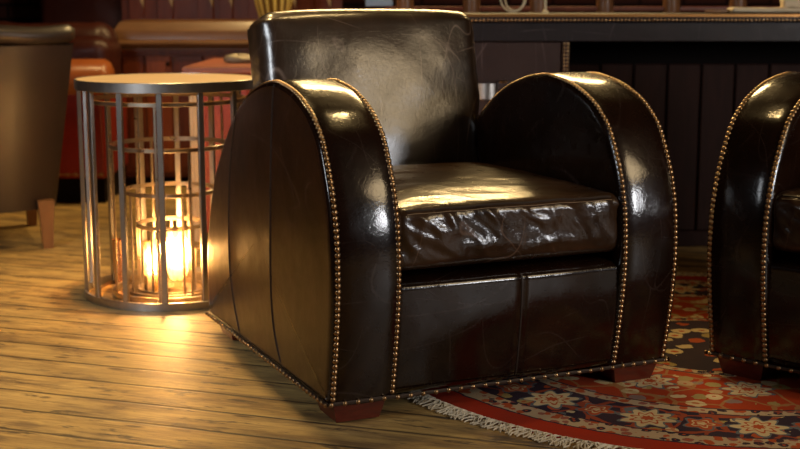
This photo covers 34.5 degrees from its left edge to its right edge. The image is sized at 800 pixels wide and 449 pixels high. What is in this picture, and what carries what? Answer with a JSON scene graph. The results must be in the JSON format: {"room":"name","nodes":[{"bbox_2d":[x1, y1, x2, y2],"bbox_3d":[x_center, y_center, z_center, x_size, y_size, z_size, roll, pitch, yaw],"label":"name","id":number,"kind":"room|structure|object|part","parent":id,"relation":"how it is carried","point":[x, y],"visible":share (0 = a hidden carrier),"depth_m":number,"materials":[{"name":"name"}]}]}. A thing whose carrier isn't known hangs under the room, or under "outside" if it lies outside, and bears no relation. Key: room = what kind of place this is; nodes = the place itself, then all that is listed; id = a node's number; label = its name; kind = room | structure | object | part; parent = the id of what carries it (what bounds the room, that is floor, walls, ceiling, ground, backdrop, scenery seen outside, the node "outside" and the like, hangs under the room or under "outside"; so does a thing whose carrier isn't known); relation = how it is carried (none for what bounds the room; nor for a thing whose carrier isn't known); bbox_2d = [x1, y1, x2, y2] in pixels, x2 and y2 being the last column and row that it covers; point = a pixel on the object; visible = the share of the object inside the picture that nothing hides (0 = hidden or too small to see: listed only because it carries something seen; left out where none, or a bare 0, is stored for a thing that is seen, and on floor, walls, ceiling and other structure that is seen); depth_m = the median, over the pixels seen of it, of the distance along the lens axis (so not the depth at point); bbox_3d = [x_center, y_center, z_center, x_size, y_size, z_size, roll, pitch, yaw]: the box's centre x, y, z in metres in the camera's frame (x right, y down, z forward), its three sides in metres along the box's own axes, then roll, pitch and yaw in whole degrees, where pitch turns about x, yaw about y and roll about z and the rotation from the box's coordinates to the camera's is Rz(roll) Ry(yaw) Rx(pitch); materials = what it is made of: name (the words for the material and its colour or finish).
{"room":"lounge","nodes":[
{"label":"lounge","id":0,"kind":"room"},
{"bbox_2d":[255,0,291,17],"bbox_3d":[-0.615,-1.130,6.259,0.197,0.270,0.197,0,10,0],"label":"ribbed vase","id":1,"kind":"object","parent":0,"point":[263,7],"visible":0.54,"depth_m":6.21,"materials":[{"name":"gold metal"}]},
{"bbox_2d":[0,176,706,448],"bbox_3d":[0.700,0.554,2.328,7.800,0.100,10.000,0,10,0],"label":"floor","id":2,"kind":"structure","parent":0,"point":[76,372],"depth_m":3.08,"materials":[{"name":"brown wood"}]},
{"bbox_2d":[0,24,74,248],"bbox_3d":[-1.569,-0.335,4.796,0.675,0.816,0.686,-4,11,-22],"label":"lounge chair","id":3,"kind":"object","parent":2,"relation":"on","point":[35,61],"visible":1,"depth_m":4.63,"materials":[{"name":"brown leather"}]},
{"bbox_3d":[-1.488,-0.081,5.206,0.060,0.175,0.064,-4,11,-22],"label":"leg","id":4,"kind":"part","parent":3,"relation":"part of","materials":[{"name":"brown wood"}]},
{"bbox_3d":[-1.303,-0.003,4.755,0.060,0.175,0.064,-4,11,-22],"label":"leg","id":5,"kind":"part","parent":3,"relation":"part of","materials":[{"name":"brown wood"}]},
{"bbox_2d":[0,21,127,202],"bbox_3d":[-1.867,-0.524,5.919,1.175,0.807,0.514,0,10,0],"label":"sofa","id":6,"kind":"object","parent":2,"relation":"on","point":[97,50],"visible":0.38,"depth_m":5.78,"materials":[{"name":"red leather"}]},
{"bbox_3d":[-1.883,-0.761,6.013,1.143,0.372,0.248,0,10,0],"label":"backrest","id":7,"kind":"part","parent":6,"relation":"part of","materials":[{"name":"leather"}]},
{"bbox_3d":[-1.881,-0.221,5.742,1.120,0.018,0.009,0,10,0],"label":"nailhead trim","id":8,"kind":"part","parent":6,"relation":"part of","materials":[{"name":"gold metal"}]},
{"bbox_3d":[-1.420,-0.748,5.939,0.247,0.250,0.326,0,10,0],"label":"arm","id":9,"kind":"part","parent":6,"relation":"part of","materials":[{"name":"leather"}]},
{"bbox_2d":[40,0,121,73],"bbox_3d":[-1.631,-0.877,6.900,0.558,1.083,0.181,0,10,0],"label":"wall","id":10,"kind":"structure","parent":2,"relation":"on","point":[109,12],"depth_m":6.78,"materials":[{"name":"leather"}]},
{"bbox_2d":[112,238,121,283],"bbox_3d":[-0.893,0.120,4.120,0.049,0.147,0.049,0,10,0],"label":"tumbler","id":11,"kind":"object","parent":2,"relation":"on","point":[119,255],"visible":0.3,"depth_m":4.10,"materials":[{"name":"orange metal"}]},
{"bbox_2d":[74,73,252,311],"bbox_3d":[-0.708,-0.119,3.979,0.552,0.666,0.552,0,10,0],"label":"side table","id":12,"kind":"object","parent":2,"relation":"on","point":[137,86],"visible":0.78,"depth_m":3.86,"materials":[{"name":"metal"}]},
{"bbox_2d":[142,240,158,291],"bbox_3d":[-0.762,0.132,3.966,0.054,0.166,0.054,0,10,0],"label":"glass","id":13,"kind":"object","parent":12,"relation":"on","point":[147,276],"visible":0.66,"depth_m":3.96,"materials":[{"name":"clear glass"}]},
{"bbox_2d":[148,272,157,290],"bbox_3d":[-0.762,0.176,3.973,0.035,0.052,0.035,0,10,0],"label":"candle","id":14,"kind":"object","parent":13,"relation":"on","point":[149,274],"depth_m":3.96,"materials":[{"name":"wax"}]},
{"bbox_2d":[130,283,201,291],"bbox_3d":[-0.708,0.206,4.035,0.284,0.004,0.284,0,10,0],"label":"tray","id":15,"kind":"object","parent":12,"relation":"on","point":[140,288],"depth_m":4.04,"materials":[{"name":"metal"}]},
{"bbox_3d":[-0.708,-0.245,3.958,0.364,0.013,0.364,0,10,0],"label":"frame","id":16,"kind":"part","parent":12,"relation":"part of","materials":[{"name":"metal"}]},
{"bbox_3d":[-0.708,-0.003,3.999,0.216,0.013,0.216,0,10,0],"label":"frame","id":17,"kind":"part","parent":12,"relation":"part of","materials":[{"name":"metal"}]},
{"bbox_3d":[-0.708,-0.107,3.981,0.288,0.013,0.288,0,10,0],"label":"frame","id":18,"kind":"part","parent":12,"relation":"part of","materials":[{"name":"metal"}]},
{"bbox_3d":[-0.708,-0.383,3.934,0.476,0.013,0.476,0,10,0],"label":"frame","id":19,"kind":"part","parent":12,"relation":"part of","materials":[{"name":"metal"}]},
{"bbox_2d":[166,231,189,290],"bbox_3d":[-0.692,0.110,4.005,0.078,0.195,0.078,6,11,30],"label":"glass","id":20,"kind":"object","parent":12,"relation":"on","point":[176,270],"visible":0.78,"depth_m":4.01,"materials":[{"name":"clear glass"}]},
{"bbox_2d":[171,265,182,275],"bbox_3d":[-0.692,0.143,4.010,0.040,0.028,0.040,0,10,0],"label":"candle","id":21,"kind":"object","parent":20,"relation":"on","point":[176,270],"depth_m":4.00,"materials":[{"name":"wax"}]},
{"bbox_2d":[195,245,200,288],"bbox_3d":[-0.632,0.135,4.033,0.048,0.136,0.048,0,10,0],"label":"candle stand","id":22,"kind":"object","parent":12,"relation":"on","point":[197,247],"visible":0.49,"depth_m":4.02,"materials":[{"name":"metal"}]},
{"bbox_3d":[-0.636,0.141,4.018,0.004,0.129,0.009,2,10,13],"label":"leg","id":23,"kind":"part","parent":22,"relation":"part of","materials":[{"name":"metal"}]},
{"bbox_3d":[-0.632,0.072,4.022,0.048,0.008,0.048,0,10,0],"label":"dish","id":24,"kind":"part","parent":22,"relation":"part of","materials":[{"name":"glass"}]},
{"bbox_2d":[114,19,256,185],"bbox_3d":[-0.823,-0.606,6.390,1.165,0.808,0.400,0,10,0],"label":"sofa","id":25,"kind":"object","parent":2,"relation":"on","point":[147,45],"visible":0.37,"depth_m":6.20,"materials":[{"name":"red leather"}]},
{"bbox_3d":[-1.284,-0.533,6.242,0.059,0.515,0.007,0,10,0],"label":"door panel","id":26,"kind":"part","parent":25,"relation":"part of","materials":[{"name":"red wood"}]},
{"bbox_3d":[-1.284,-0.535,6.253,0.103,0.565,0.018,0,10,0],"label":"door","id":27,"kind":"part","parent":25,"relation":"part of","materials":[{"name":"red wood"}]},
{"bbox_3d":[-1.162,-0.533,6.242,0.076,0.515,0.007,0,10,0],"label":"door panel","id":28,"kind":"part","parent":25,"relation":"part of","materials":[{"name":"orange wood"}]},
{"bbox_3d":[-1.162,-0.535,6.253,0.120,0.565,0.018,0,10,0],"label":"door","id":29,"kind":"part","parent":25,"relation":"part of","materials":[{"name":"orange wood"}]},
{"bbox_3d":[-0.823,-0.834,6.205,1.049,0.016,0.009,0,10,0],"label":"moulding","id":30,"kind":"part","parent":25,"relation":"part of","materials":[{"name":"red wood"}]},
{"bbox_3d":[-0.823,-0.935,6.333,1.165,0.140,0.400,0,10,0],"label":"cornice","id":31,"kind":"part","parent":25,"relation":"part of","materials":[{"name":"brown wood"}]},
{"bbox_3d":[-1.020,-0.535,6.253,0.140,0.565,0.018,0,10,0],"label":"door","id":32,"kind":"part","parent":25,"relation":"part of","materials":[{"name":"red wood"}]},
{"bbox_3d":[-1.020,-0.533,6.242,0.096,0.515,0.007,0,10,0],"label":"door panel","id":33,"kind":"part","parent":25,"relation":"part of","materials":[{"name":"red wood"}]},
{"bbox_3d":[-0.870,-0.535,6.253,0.140,0.565,0.018,0,10,0],"label":"door","id":34,"kind":"part","parent":25,"relation":"part of","materials":[{"name":"orange wood"}]},
{"bbox_2d":[182,58,250,240],"bbox_3d":[-0.559,-0.328,5.230,0.498,0.655,0.820,0,10,0],"label":"armchair","id":35,"kind":"object","parent":2,"relation":"on","point":[214,65],"visible":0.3,"depth_m":4.83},
{"bbox_3d":[-0.761,-0.252,4.853,0.046,0.632,0.046,0,10,0],"label":"fluted leg","id":36,"kind":"part","parent":35,"relation":"part of","materials":[{"name":"beige wood"}]},
{"bbox_3d":[-0.542,-0.333,5.233,0.425,0.602,0.772,0,10,0],"label":"panel","id":37,"kind":"part","parent":35,"relation":"part of","materials":[{"name":"brown leather"}]},
{"bbox_2d":[223,53,250,62],"bbox_3d":[-0.634,-0.660,5.112,0.141,0.037,0.094,0,10,0],"label":"dish","id":38,"kind":"object","parent":35,"relation":"on","point":[232,58],"visible":0.87,"depth_m":5.08,"materials":[{"name":"beige ceramic"}]},
{"bbox_2d":[121,0,342,20],"bbox_3d":[-0.875,-0.892,6.753,1.150,1.250,0.046,0,10,0],"label":"wall","id":39,"kind":"structure","parent":2,"relation":"on","point":[131,9],"depth_m":6.71,"materials":[{"name":"red wood"}]},
{"bbox_2d":[385,0,799,12],"bbox_3d":[0.880,-0.563,5.281,1.880,1.100,0.072,0,10,0],"label":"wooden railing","id":40,"kind":"object","parent":2,"relation":"on","point":[469,6],"visible":0.12,"depth_m":5.21,"materials":[{"name":"brown wood"}]},
{"bbox_2d":[365,0,392,5],"bbox_3d":[-0.085,-0.909,5.221,0.110,0.050,0.020,0,10,0],"label":"card","id":41,"kind":"object","parent":40,"relation":"on","point":[367,2],"visible":1,"depth_m":5.21,"materials":[{"name":"white paper"}]},
{"bbox_3d":[0.020,-0.538,5.285,0.072,1.050,0.072,0,10,0],"label":"post","id":42,"kind":"part","parent":40,"relation":"part of","materials":[{"name":"brown wood"}]},
{"bbox_3d":[0.290,-0.538,5.285,0.072,1.050,0.072,0,10,0],"label":"post","id":43,"kind":"part","parent":40,"relation":"part of","materials":[{"name":"brown wood"}]},
{"bbox_3d":[0.560,-0.538,5.285,0.072,1.050,0.072,0,10,0],"label":"post","id":44,"kind":"part","parent":40,"relation":"part of","materials":[{"name":"brown wood"}]},
{"bbox_3d":[0.880,-0.875,5.227,1.880,0.018,0.028,0,10,0],"label":"rail","id":45,"kind":"part","parent":40,"relation":"part of","materials":[{"name":"red wood"}]},
{"bbox_3d":[0.830,-0.538,5.285,0.072,1.050,0.072,0,10,0],"label":"post","id":46,"kind":"part","parent":40,"relation":"part of","materials":[{"name":"brown wood"}]},
{"bbox_3d":[1.100,-0.538,5.285,0.072,1.050,0.072,0,10,0],"label":"post","id":47,"kind":"part","parent":40,"relation":"part of","materials":[{"name":"brown wood"}]},
{"bbox_3d":[1.370,-0.538,5.285,0.072,1.050,0.072,0,10,0],"label":"post","id":48,"kind":"part","parent":40,"relation":"part of","materials":[{"name":"brown wood"}]},
{"bbox_2d":[402,272,799,448],"bbox_3d":[0.821,0.314,3.394,1.864,0.012,1.863,-5,11,-27],"label":"round rug","id":49,"kind":"object","parent":2,"relation":"on","point":[687,401],"visible":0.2,"depth_m":2.88,"materials":[{"name":"fabric"}]},
{"bbox_2d":[205,9,677,422],"bbox_3d":[0.062,-0.096,3.222,0.886,0.870,0.952,-4,11,-24],"label":"armchair","id":50,"kind":"object","parent":49,"relation":"on","point":[373,237],"visible":1,"depth_m":2.93,"materials":[{"name":"brown leather"}]},
{"bbox_3d":[-0.344,0.312,3.121,0.005,0.012,0.912,-4,11,-24],"label":"nailhead trim","id":51,"kind":"part","parent":50,"relation":"part of","materials":[{"name":"gold metal"}]},
{"bbox_3d":[-0.340,0.312,3.123,0.009,0.009,0.900,-4,11,-24],"label":"skirt trim","id":52,"kind":"part","parent":50,"relation":"part of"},
{"bbox_3d":[-0.321,-0.011,3.061,0.014,0.675,0.950,-4,11,-24],"label":"nailhead trim","id":53,"kind":"part","parent":50,"relation":"part of","materials":[{"name":"gold metal"}]},
{"bbox_3d":[-0.262,-0.017,3.087,0.172,0.674,0.952,-4,11,-24],"label":"arm","id":54,"kind":"part","parent":50,"relation":"part of","materials":[{"name":"brown leather"}]},
{"bbox_3d":[-0.080,-0.331,3.487,0.631,0.497,0.251,-4,11,-24],"label":"backrest","id":55,"kind":"part","parent":50,"relation":"part of","materials":[{"name":"leather"}]},
{"bbox_3d":[-0.196,-0.020,3.117,0.014,0.675,0.950,-4,11,-24],"label":"nailhead trim","id":56,"kind":"part","parent":50,"relation":"part of","materials":[{"name":"gold metal"}]},
{"bbox_3d":[0.243,0.351,2.892,0.852,0.009,0.013,-4,11,-24],"label":"skirt trim","id":57,"kind":"part","parent":50,"relation":"part of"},
{"bbox_3d":[0.245,0.352,2.888,0.864,0.012,0.009,-4,11,-24],"label":"nailhead trim","id":58,"kind":"part","parent":50,"relation":"part of","materials":[{"name":"gold metal"}]},
{"bbox_2d":[392,162,618,270],"bbox_3d":[0.107,-0.047,3.137,0.580,0.159,0.723,-4,11,-24],"label":"seat cushion","id":59,"kind":"object","parent":50,"relation":"on","point":[447,216],"depth_m":2.86,"materials":[{"name":"leather"}]},
{"bbox_3d":[0.068,0.159,3.253,0.594,0.260,0.892,-4,11,-24],"label":"seat","id":60,"kind":"part","parent":50,"relation":"part of","materials":[{"name":"brown leather"}]},
{"bbox_3d":[0.319,-0.060,3.347,0.014,0.675,0.950,-4,11,-24],"label":"nailhead trim","id":61,"kind":"part","parent":50,"relation":"part of","materials":[{"name":"gold metal"}]},
{"bbox_3d":[0.385,-0.066,3.376,0.172,0.674,0.952,-4,11,-24],"label":"arm","id":62,"kind":"part","parent":50,"relation":"part of","materials":[{"name":"brown leather"}]},
{"bbox_3d":[0.444,-0.069,3.402,0.014,0.675,0.950,-4,11,-24],"label":"nailhead trim","id":63,"kind":"part","parent":50,"relation":"part of","materials":[{"name":"gold metal"}]},
{"bbox_2d":[704,71,799,380],"bbox_3d":[1.361,-0.073,3.084,0.886,0.870,0.952,9,13,42],"label":"armchair","id":64,"kind":"object","parent":49,"relation":"on","point":[753,241],"visible":1,"depth_m":2.99,"materials":[{"name":"brown leather"}]},
{"bbox_3d":[1.057,0.361,2.829,0.864,0.012,0.009,9,13,42],"label":"nailhead trim","id":65,"kind":"part","parent":64,"relation":"part of","materials":[{"name":"gold metal"}]},
{"bbox_3d":[1.060,0.361,2.832,0.852,0.009,0.013,9,13,42],"label":"skirt trim","id":66,"kind":"part","parent":64,"relation":"part of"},
{"bbox_3d":[1.153,-0.050,3.284,0.014,0.675,0.950,9,13,42],"label":"nailhead trim","id":67,"kind":"part","parent":64,"relation":"part of","materials":[{"name":"gold metal"}]},
{"bbox_3d":[1.351,0.182,3.118,0.594,0.260,0.892,9,13,42],"label":"seat","id":68,"kind":"part","parent":64,"relation":"part of","materials":[{"name":"brown leather"}]},
{"bbox_2d":[773,188,799,253],"bbox_3d":[1.293,-0.027,3.014,0.580,0.159,0.723,9,13,42],"label":"seat cushion","id":69,"kind":"object","parent":64,"relation":"on","point":[786,201],"depth_m":2.93,"materials":[{"name":"leather"}]},
{"bbox_2d":[464,0,799,246],"bbox_3d":[1.375,-0.411,4.737,3.052,0.986,0.520,0,10,0],"label":"desk","id":70,"kind":"object","parent":2,"relation":"on","point":[694,71],"depth_m":4.68,"materials":[{"name":"dark wood"},{"name":"brown wood"}]},
{"bbox_3d":[0.425,-0.863,4.844,0.105,0.133,0.026,0,10,0],"label":"cord coil","id":71,"kind":"part","parent":70,"relation":"part of","materials":[{"name":"beige"}]},
{"bbox_3d":[0.216,-0.277,4.540,0.692,0.727,0.018,0,10,0],"label":"panel","id":72,"kind":"part","parent":70,"relation":"part of","materials":[{"name":"brown leather"}]},
{"bbox_2d":[542,0,548,12],"bbox_3d":[0.545,-0.875,4.821,0.024,0.165,0.024,0,10,0],"label":"taper","id":73,"kind":"object","parent":70,"relation":"on","point":[545,1],"visible":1,"depth_m":4.83,"materials":[{"name":"beige wax"}]},
{"bbox_3d":[0.575,-0.279,4.516,0.022,0.710,0.004,0,10,0],"label":"nailhead trim","id":74,"kind":"part","parent":70,"relation":"part of","materials":[{"name":"gold metal"}]},
{"bbox_2d":[464,13,799,21],"bbox_3d":[1.375,-0.753,4.680,3.050,0.028,0.520,0,10,0],"label":"countertop","id":75,"kind":"structure","parent":70,"relation":"on","point":[474,18],"depth_m":4.42,"materials":[{"name":"wood"}]},
{"bbox_3d":[1.382,-0.702,4.423,3.035,0.011,0.004,0,10,0],"label":"nailhead trim","id":76,"kind":"part","parent":70,"relation":"part of","materials":[{"name":"gold metal"}]},
{"bbox_2d":[705,9,728,13],"bbox_3d":[1.117,-0.751,4.544,0.086,0.015,0.015,-1,10,-4],"label":"wooden rod","id":77,"kind":"object","parent":70,"relation":"on","point":[713,11],"visible":1,"depth_m":4.54,"materials":[{"name":"brown wood"}]},
{"bbox_2d":[727,0,799,12],"bbox_3d":[1.433,-0.775,4.555,0.535,0.054,0.100,0,10,0],"label":"roll","id":78,"kind":"object","parent":70,"relation":"on","point":[790,6],"visible":0.94,"depth_m":4.51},
{"bbox_2d":[0,0,787,23],"bbox_3d":[0.700,-1.684,7.077,7.800,2.700,0.120,0,10,0],"label":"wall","id":79,"kind":"structure","parent":0,"point":[15,11],"depth_m":7.10,"materials":[{"name":"wood"}]}
]}

